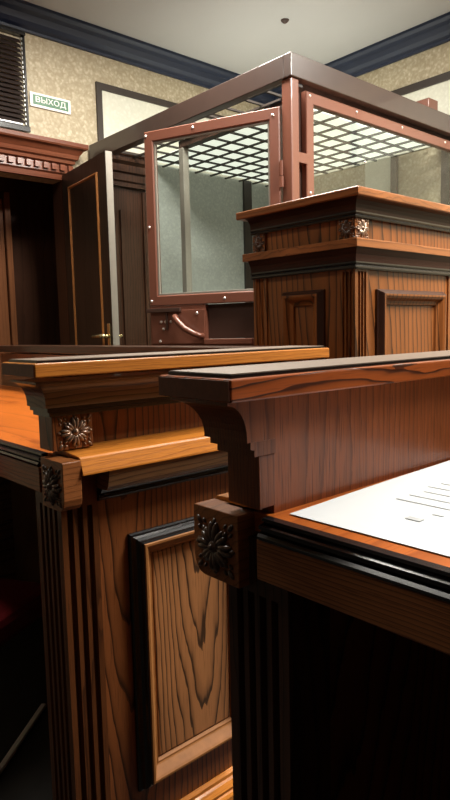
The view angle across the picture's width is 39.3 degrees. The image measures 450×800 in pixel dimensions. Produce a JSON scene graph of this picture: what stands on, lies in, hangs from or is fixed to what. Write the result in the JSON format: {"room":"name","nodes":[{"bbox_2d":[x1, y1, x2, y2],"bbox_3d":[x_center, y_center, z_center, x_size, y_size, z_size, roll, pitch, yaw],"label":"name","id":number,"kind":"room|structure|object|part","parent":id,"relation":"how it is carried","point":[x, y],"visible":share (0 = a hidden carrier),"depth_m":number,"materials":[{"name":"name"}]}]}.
{"room":"courtroom","nodes":[
{"label":"courtroom","id":0,"kind":"room"},
{"bbox_2d":[0,617,52,799],"bbox_3d":[0.118,1.200,1.688,6.780,0.100,8.800,-7,8,-41],"label":"floor","id":1,"kind":"structure","parent":0,"point":[27,776],"depth_m":2.21,"materials":[{"name":"tile"}]},
{"bbox_2d":[0,578,41,646],"bbox_3d":[-0.853,0.652,2.015,0.450,0.960,0.440,1,7,18],"label":"chair","id":2,"kind":"object","parent":1,"relation":"on","point":[20,601],"visible":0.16,"depth_m":2.01,"materials":[{"name":"red leather"}]},
{"bbox_2d":[0,703,45,774],"bbox_3d":[-0.674,1.118,2.073,0.019,0.012,0.396,-1,6,7],"label":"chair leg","id":3,"kind":"object","parent":1,"relation":"on","point":[13,749],"visible":1,"depth_m":2.08,"materials":[{"name":"grey plastic"}]},
{"bbox_2d":[0,345,328,799],"bbox_3d":[-0.710,0.449,2.367,0.912,1.280,2.100,-7,8,-41],"label":"desk","id":4,"kind":"object","parent":1,"relation":"on","point":[103,474],"visible":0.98,"depth_m":1.49,"materials":[{"name":"brown wood"}]},
{"bbox_3d":[-1.052,0.066,2.120,0.026,0.028,1.962,-7,8,-41],"label":"edge moulding","id":5,"kind":"part","parent":4,"relation":"part of","materials":[{"name":"black paint"}]},
{"bbox_2d":[0,385,70,457],"bbox_3d":[-0.751,0.036,2.323,0.697,0.028,2.055,-7,8,-41],"label":"countertop","id":6,"kind":"structure","parent":4,"relation":"on","point":[18,424],"depth_m":1.92,"materials":[{"name":"brown wood"}]},
{"bbox_3d":[-0.349,0.066,1.385,0.095,0.076,0.065,-7,8,-41],"label":"post","id":7,"kind":"part","parent":4,"relation":"part of","materials":[{"name":"brown wood"}]},
{"bbox_3d":[-0.086,-0.120,1.565,0.866,0.001,0.131,-7,8,-41],"label":"plate","id":8,"kind":"part","parent":4,"relation":"part of","materials":[{"name":"brown wood"}]},
{"bbox_3d":[-0.071,0.618,1.607,0.316,0.601,0.033,-7,8,-41],"label":"panel frame","id":9,"kind":"part","parent":4,"relation":"part of","materials":[{"name":"brown wood"}]},
{"bbox_2d":[89,52,449,291],"bbox_3d":[0.419,-0.632,4.587,1.930,2.890,1.970,-7,8,-41],"label":"cage","id":10,"kind":"object","parent":1,"relation":"on","point":[336,119],"visible":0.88,"depth_m":3.87,"materials":[{"name":"brown paint"}]},
{"bbox_3d":[-0.255,-0.444,4.460,0.050,2.574,0.050,-7,8,-41],"label":"post","id":11,"kind":"part","parent":10,"relation":"part of","materials":[{"name":"grey metal"}]},
{"bbox_2d":[144,107,283,345],"bbox_3d":[-0.063,-0.311,3.469,0.849,2.364,0.109,2,7,26],"label":"door","id":12,"kind":"structure","parent":10,"relation":"attached to","point":[184,318],"depth_m":3.48,"materials":[{"name":"brown paint"}]},
{"bbox_3d":[-0.265,-0.413,3.566,0.345,0.190,0.009,2,7,27],"label":"lock plate","id":13,"kind":"part","parent":12,"relation":"part of","materials":[{"name":"brown paint"}]},
{"bbox_3d":[-0.211,-0.412,3.505,0.197,0.143,0.063,2,7,26],"label":"handle","id":14,"kind":"part","parent":12,"relation":"part of","materials":[{"name":"brown paint"}]},
{"bbox_3d":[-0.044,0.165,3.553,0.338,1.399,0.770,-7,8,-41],"label":"plate","id":15,"kind":"part","parent":12,"relation":"part of","materials":[{"name":"brown paint"}]},
{"bbox_3d":[0.040,-0.434,3.455,0.290,0.190,0.010,2,7,27],"label":"hatch panel","id":16,"kind":"part","parent":12,"relation":"part of","materials":[{"name":"brown metal"}]},
{"bbox_3d":[0.454,-1.872,4.774,1.370,0.012,1.530,-7,8,-41],"label":"light panel","id":17,"kind":"part","parent":10,"relation":"part of","materials":[{"name":"white"}]},
{"bbox_3d":[0.355,-0.326,3.296,0.058,2.568,0.066,-7,8,-41],"label":"post","id":18,"kind":"part","parent":10,"relation":"part of","materials":[{"name":"brown metal"}]},
{"bbox_3d":[1.047,-0.440,3.952,1.859,2.619,0.004,-7,8,-41],"label":"filler plate","id":19,"kind":"part","parent":10,"relation":"part of","materials":[{"name":"brown metal"}]},
{"bbox_3d":[1.402,-1.961,4.436,0.120,0.260,0.140,-7,8,-41],"label":"post","id":20,"kind":"part","parent":10,"relation":"part of","materials":[{"name":"brown metal"}]},
{"bbox_2d":[158,350,449,799],"bbox_3d":[0.789,0.604,0.682,0.912,1.274,1.600,-7,8,-41],"label":"desk","id":21,"kind":"object","parent":1,"relation":"on","point":[339,637],"visible":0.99,"depth_m":0.92,"materials":[{"name":"brown wood"}]},
{"bbox_3d":[0.061,0.108,0.923,0.095,0.076,0.065,-7,8,-41],"label":"post","id":22,"kind":"part","parent":21,"relation":"part of","materials":[{"name":"red wood"}]},
{"bbox_3d":[0.288,-0.076,1.145,0.866,0.001,0.131,-7,8,-41],"label":"plate","id":23,"kind":"part","parent":21,"relation":"part of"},
{"bbox_2d":[226,471,449,566],"bbox_3d":[0.777,0.191,0.604,0.697,0.028,1.555,-7,8,-41],"label":"countertop","id":24,"kind":"structure","parent":21,"relation":"on","point":[285,515],"depth_m":0.81,"materials":[{"name":"brown wood"}]},
{"bbox_3d":[0.537,0.227,0.332,0.026,0.028,1.462,-7,8,-41],"label":"edge moulding","id":25,"kind":"part","parent":21,"relation":"part of","materials":[{"name":"black paint"}]},
{"bbox_2d":[290,460,449,556],"bbox_3d":[0.446,0.146,0.924,0.584,0.004,0.448,-7,8,-41],"label":"paper sheet","id":26,"kind":"object","parent":21,"relation":"on","point":[412,509],"visible":1,"depth_m":0.89,"materials":[{"name":"white paper"}]},
{"bbox_2d":[236,186,449,360],"bbox_3d":[0.614,0.078,2.904,0.880,1.839,0.652,-7,8,-41],"label":"podium","id":27,"kind":"object","parent":1,"relation":"on","point":[355,271],"visible":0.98,"depth_m":2.56,"materials":[{"name":"brown wood"}]},
{"bbox_3d":[0.164,-0.681,2.759,0.047,0.079,0.075,-7,8,-41],"label":"corner post","id":28,"kind":"part","parent":27,"relation":"part of","materials":[{"name":"brown wood"}]},
{"bbox_3d":[0.320,-0.098,2.612,0.034,0.666,0.188,-7,8,-41],"label":"panel frame","id":29,"kind":"part","parent":27,"relation":"part of","materials":[{"name":"brown wood"}]},
{"bbox_3d":[0.492,-0.650,2.418,0.085,0.079,0.080,-7,8,-41],"label":"corner post","id":30,"kind":"part","parent":27,"relation":"part of","materials":[{"name":"brown wood"}]},
{"bbox_3d":[0.797,-0.112,2.671,0.464,0.660,0.034,-7,8,-41],"label":"panel frame","id":31,"kind":"part","parent":27,"relation":"part of","materials":[{"name":"brown wood"}]},
{"bbox_2d":[0,177,60,353],"bbox_3d":[-2.118,-0.481,4.591,2.450,2.705,1.080,-7,8,-41],"label":"door frame","id":32,"kind":"structure","parent":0,"point":[31,203],"depth_m":5.02,"materials":[{"name":"brown wood"}]},
{"bbox_2d":[0,192,18,384],"bbox_3d":[-1.977,-0.342,4.601,0.950,2.380,0.070,-7,8,-41],"label":"door","id":33,"kind":"structure","parent":32,"relation":"in","point":[8,318],"depth_m":4.81,"materials":[{"name":"brown wood"}]},
{"bbox_2d":[0,32,268,338],"bbox_3d":[-1.977,-0.791,3.878,6.680,3.470,0.128,-7,8,-41],"label":"wall","id":34,"kind":"structure","parent":0,"point":[54,69],"depth_m":4.99,"materials":[{"name":"beige paint"}]},
{"bbox_2d":[0,25,30,132],"bbox_3d":[-1.601,-2.087,3.990,0.728,0.635,0.044,-7,8,-41],"label":"window blind","id":35,"kind":"object","parent":34,"relation":"attached to","point":[6,122],"visible":0.98,"depth_m":4.16,"materials":[{"name":"black paint"}]},
{"bbox_3d":[-1.598,-1.815,4.012,0.643,0.014,0.030,-7,8,-41],"label":"rail","id":36,"kind":"part","parent":35,"relation":"part of","materials":[{"name":"grey metal"}]},
{"bbox_2d":[0,128,88,180],"bbox_3d":[-1.696,-1.598,3.886,1.855,0.250,0.142,-7,8,-41],"label":"door frame","id":37,"kind":"structure","parent":34,"relation":"attached to","point":[21,153],"depth_m":4.25,"materials":[{"name":"brown wood"}]},
{"bbox_2d":[29,91,70,114],"bbox_3d":[-1.206,-2.053,4.364,0.302,0.094,0.015,-7,8,-41],"label":"exit sign","id":38,"kind":"object","parent":34,"relation":"attached to","point":[38,100],"visible":1,"depth_m":4.35,"materials":[{"name":"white plastic"}]},
{"bbox_2d":[52,181,69,344],"bbox_3d":[-1.712,-0.296,4.154,1.570,2.415,0.145,-7,8,-41],"label":"trim","id":39,"kind":"structure","parent":34,"relation":"attached to","point":[57,187],"depth_m":4.56,"materials":[{"name":"brown wood"}]},
{"bbox_2d":[62,151,122,354],"bbox_3d":[-0.894,-0.347,4.281,0.155,2.420,0.725,-5,8,-33],"label":"door leaf","id":40,"kind":"structure","parent":34,"relation":"in","point":[88,196],"depth_m":4.12,"materials":[{"name":"brown wood"}]},
{"bbox_3d":[-0.804,-0.407,4.040,0.060,0.028,0.176,-7,8,-41],"label":"handle lever","id":41,"kind":"part","parent":40,"relation":"part of","materials":[{"name":"gold metal"}]},
{"bbox_3d":[-0.734,-0.385,4.002,0.006,0.200,0.040,-6,8,-35],"label":"handle plate","id":42,"kind":"part","parent":40,"relation":"part of","materials":[{"name":"gold metal"}]},
{"bbox_2d":[112,151,150,344],"bbox_3d":[-0.723,-0.519,4.850,0.435,2.660,0.110,-7,8,-41],"label":"door","id":43,"kind":"structure","parent":34,"relation":"in","point":[129,181],"depth_m":4.84,"materials":[{"name":"brown wood"}]},
{"bbox_2d":[0,0,273,105],"bbox_3d":[-1.969,-2.437,3.568,6.580,0.130,0.140,-7,8,-41],"label":"trim","id":44,"kind":"structure","parent":34,"relation":"attached to","point":[20,15],"depth_m":4.55,"materials":[{"name":"paint"}]},
{"bbox_2d":[95,81,224,140],"bbox_3d":[-0.245,-2.145,5.215,1.848,0.500,0.030,-7,8,-41],"label":"trim","id":45,"kind":"structure","parent":34,"relation":"attached to","point":[99,86],"depth_m":4.66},
{"bbox_2d":[243,180,252,302],"bbox_3d":[0.220,-0.633,5.757,0.090,2.645,0.040,-7,8,-41],"label":"trim","id":46,"kind":"structure","parent":34,"relation":"attached to","point":[247,185],"depth_m":5.64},
{"bbox_2d":[24,0,449,73],"bbox_3d":[0.037,-2.348,1.296,6.780,0.100,8.800,-7,8,-41],"label":"ceiling","id":47,"kind":"structure","parent":0,"point":[237,36],"depth_m":4.43,"materials":[{"name":"paint"}]},
{"bbox_2d":[281,18,288,23],"bbox_3d":[0.418,-2.639,4.398,0.058,0.020,0.060,-7,8,-41],"label":"sprinkler","id":48,"kind":"object","parent":47,"relation":"attached to","point":[284,20],"visible":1,"depth_m":4.38,"materials":[{"name":"brown metal"}]},
{"bbox_2d":[314,41,449,203],"bbox_3d":[2.971,-0.833,3.236,0.110,3.470,7.400,-7,8,-41],"label":"wall","id":49,"kind":"structure","parent":0,"point":[419,171],"depth_m":4.79,"materials":[{"name":"beige paint"}]},
{"bbox_2d":[274,12,449,103],"bbox_3d":[2.847,-2.482,2.978,0.140,0.130,7.400,-7,8,-41],"label":"trim","id":50,"kind":"structure","parent":49,"relation":"attached to","point":[432,33],"depth_m":4.72,"materials":[{"name":"paint"}]},
{"bbox_2d":[390,155,398,193],"bbox_3d":[1.349,-0.580,5.039,0.035,2.645,0.055,-7,8,-41],"label":"trim","id":51,"kind":"structure","parent":49,"relation":"attached to","point":[394,160],"depth_m":4.89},
{"bbox_2d":[391,71,449,95],"bbox_3d":[1.548,-2.112,4.606,0.030,0.485,2.700,-7,8,-41],"label":"trim","id":52,"kind":"structure","parent":49,"relation":"attached to","point":[445,76],"depth_m":4.65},
{"bbox_2d":[441,150,449,205],"bbox_3d":[1.639,-0.550,4.713,0.035,2.645,0.070,-7,8,-41],"label":"trim","id":53,"kind":"structure","parent":49,"relation":"attached to","point":[445,156],"depth_m":4.58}
]}

